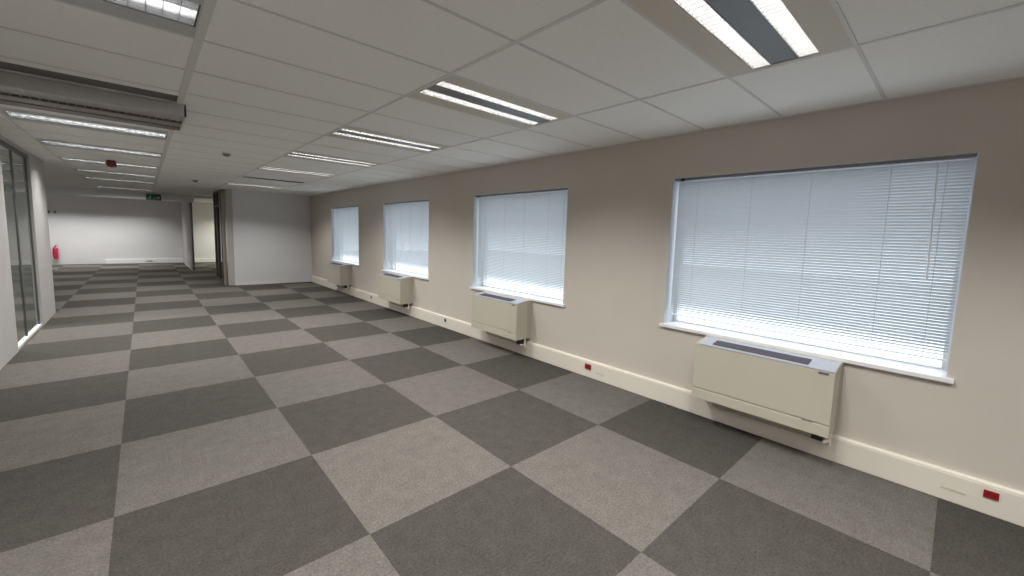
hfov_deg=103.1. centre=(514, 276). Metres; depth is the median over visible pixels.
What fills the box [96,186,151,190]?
ceiling light
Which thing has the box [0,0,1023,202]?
ceiling
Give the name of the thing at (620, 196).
wall
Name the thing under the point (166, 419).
floor
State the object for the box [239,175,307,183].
ceiling light
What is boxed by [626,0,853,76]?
ceiling light
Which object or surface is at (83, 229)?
wall
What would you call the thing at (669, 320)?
window
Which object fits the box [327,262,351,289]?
radiator
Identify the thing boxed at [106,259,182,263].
baseboard
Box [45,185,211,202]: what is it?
trim
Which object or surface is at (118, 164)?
ceiling light
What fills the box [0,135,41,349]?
window
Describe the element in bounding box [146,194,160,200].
exit sign
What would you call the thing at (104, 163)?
ceiling light
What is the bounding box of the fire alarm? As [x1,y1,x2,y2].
[106,160,116,167]
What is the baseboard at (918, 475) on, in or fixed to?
attached to the wall at (620, 196)
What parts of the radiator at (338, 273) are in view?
panel, panel, grille plate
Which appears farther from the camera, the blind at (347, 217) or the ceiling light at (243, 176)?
the blind at (347, 217)
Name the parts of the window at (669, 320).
sill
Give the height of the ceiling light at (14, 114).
0.113 m
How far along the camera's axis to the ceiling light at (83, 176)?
9.49 m
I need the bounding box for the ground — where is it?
[343,251,951,370]
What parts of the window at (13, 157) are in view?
pane, head panel, pane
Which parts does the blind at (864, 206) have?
rail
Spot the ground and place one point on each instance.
(758, 331)
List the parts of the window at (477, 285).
sill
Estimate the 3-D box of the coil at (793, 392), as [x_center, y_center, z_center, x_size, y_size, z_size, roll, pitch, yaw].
[1.984,0.896,3.282,0.273,0.632,0.974,-3,8,-42]
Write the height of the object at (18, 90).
0.097 m
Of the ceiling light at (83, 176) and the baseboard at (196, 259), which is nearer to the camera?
the ceiling light at (83, 176)
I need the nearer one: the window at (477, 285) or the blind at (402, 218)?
the window at (477, 285)
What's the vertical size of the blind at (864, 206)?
1.316 m
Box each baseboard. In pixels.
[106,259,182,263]
[195,258,215,261]
[311,275,1023,526]
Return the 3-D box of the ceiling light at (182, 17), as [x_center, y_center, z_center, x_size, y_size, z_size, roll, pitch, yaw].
[-1.929,-1.267,1.548,1.188,0.113,0.588,-3,8,-42]
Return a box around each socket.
[585,363,590,369]
[983,489,999,500]
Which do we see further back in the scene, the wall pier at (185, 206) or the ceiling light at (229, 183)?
the wall pier at (185, 206)
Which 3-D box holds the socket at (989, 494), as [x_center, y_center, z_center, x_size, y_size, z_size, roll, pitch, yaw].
[2.884,1.324,2.458,0.010,0.046,0.062,-3,8,-42]
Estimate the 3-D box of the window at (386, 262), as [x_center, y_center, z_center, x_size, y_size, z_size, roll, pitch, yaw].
[-2.070,-0.741,8.031,0.288,1.440,1.929,-3,8,-42]
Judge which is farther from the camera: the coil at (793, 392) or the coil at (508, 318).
the coil at (508, 318)
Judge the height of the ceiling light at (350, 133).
0.103 m
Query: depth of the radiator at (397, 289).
7.76 m
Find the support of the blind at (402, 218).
attached to the window at (386, 262)
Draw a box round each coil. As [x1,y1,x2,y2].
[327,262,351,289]
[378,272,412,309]
[471,291,531,346]
[691,335,843,445]
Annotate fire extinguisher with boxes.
[52,246,58,258]
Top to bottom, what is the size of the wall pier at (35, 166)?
2.595 m
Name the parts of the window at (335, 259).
sill, frame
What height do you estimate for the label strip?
0.017 m
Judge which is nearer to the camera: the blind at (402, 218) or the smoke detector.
the smoke detector
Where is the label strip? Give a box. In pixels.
[940,485,965,495]
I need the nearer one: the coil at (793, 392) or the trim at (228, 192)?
the coil at (793, 392)
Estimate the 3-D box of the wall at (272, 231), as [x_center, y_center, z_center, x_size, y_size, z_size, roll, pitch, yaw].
[-6.921,-1.086,11.728,1.967,2.595,0.118,-3,8,-42]
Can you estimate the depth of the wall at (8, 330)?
4.69 m
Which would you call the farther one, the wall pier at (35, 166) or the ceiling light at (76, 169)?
the ceiling light at (76, 169)
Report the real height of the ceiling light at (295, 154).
0.103 m
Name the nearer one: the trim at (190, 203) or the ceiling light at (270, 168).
the ceiling light at (270, 168)
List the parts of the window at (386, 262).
sill, frame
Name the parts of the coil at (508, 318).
panel, panel, grille plate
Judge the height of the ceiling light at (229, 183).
0.103 m
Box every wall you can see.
[0,155,18,369]
[46,194,226,264]
[231,189,311,284]
[311,78,1023,491]
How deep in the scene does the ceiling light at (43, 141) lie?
5.50 m
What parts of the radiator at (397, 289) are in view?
panel, panel, grille plate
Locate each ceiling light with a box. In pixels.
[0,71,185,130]
[0,107,167,139]
[35,138,162,157]
[58,156,105,164]
[59,0,204,37]
[73,168,155,177]
[83,176,154,183]
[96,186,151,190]
[116,162,158,169]
[227,182,284,188]
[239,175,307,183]
[258,166,337,176]
[285,151,380,167]
[326,126,448,152]
[408,75,570,127]
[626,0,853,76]
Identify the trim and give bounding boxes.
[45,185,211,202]
[190,203,194,269]
[225,189,234,285]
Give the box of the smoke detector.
[222,152,231,156]
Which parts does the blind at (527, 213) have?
rail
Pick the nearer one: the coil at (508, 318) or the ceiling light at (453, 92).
the ceiling light at (453, 92)
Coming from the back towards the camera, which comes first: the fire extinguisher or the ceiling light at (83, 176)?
the fire extinguisher
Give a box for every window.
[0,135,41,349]
[331,205,358,265]
[381,199,428,279]
[469,187,567,306]
[659,152,978,383]
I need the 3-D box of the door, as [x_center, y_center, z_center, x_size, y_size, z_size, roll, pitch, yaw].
[-8.434,-1.124,11.659,0.075,2.590,1.740,-3,8,-42]
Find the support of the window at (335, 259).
in the wall at (620, 196)
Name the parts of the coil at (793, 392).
panel, grille plate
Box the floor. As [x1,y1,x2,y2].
[0,262,1023,575]
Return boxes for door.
[213,189,227,284]
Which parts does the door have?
post, pane, post, pane, post, post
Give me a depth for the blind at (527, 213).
5.56 m
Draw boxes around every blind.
[332,206,358,260]
[384,200,428,272]
[475,188,567,295]
[670,154,976,360]
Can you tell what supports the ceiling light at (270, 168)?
attached to the ceiling
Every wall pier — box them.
[26,153,55,325]
[180,202,192,269]

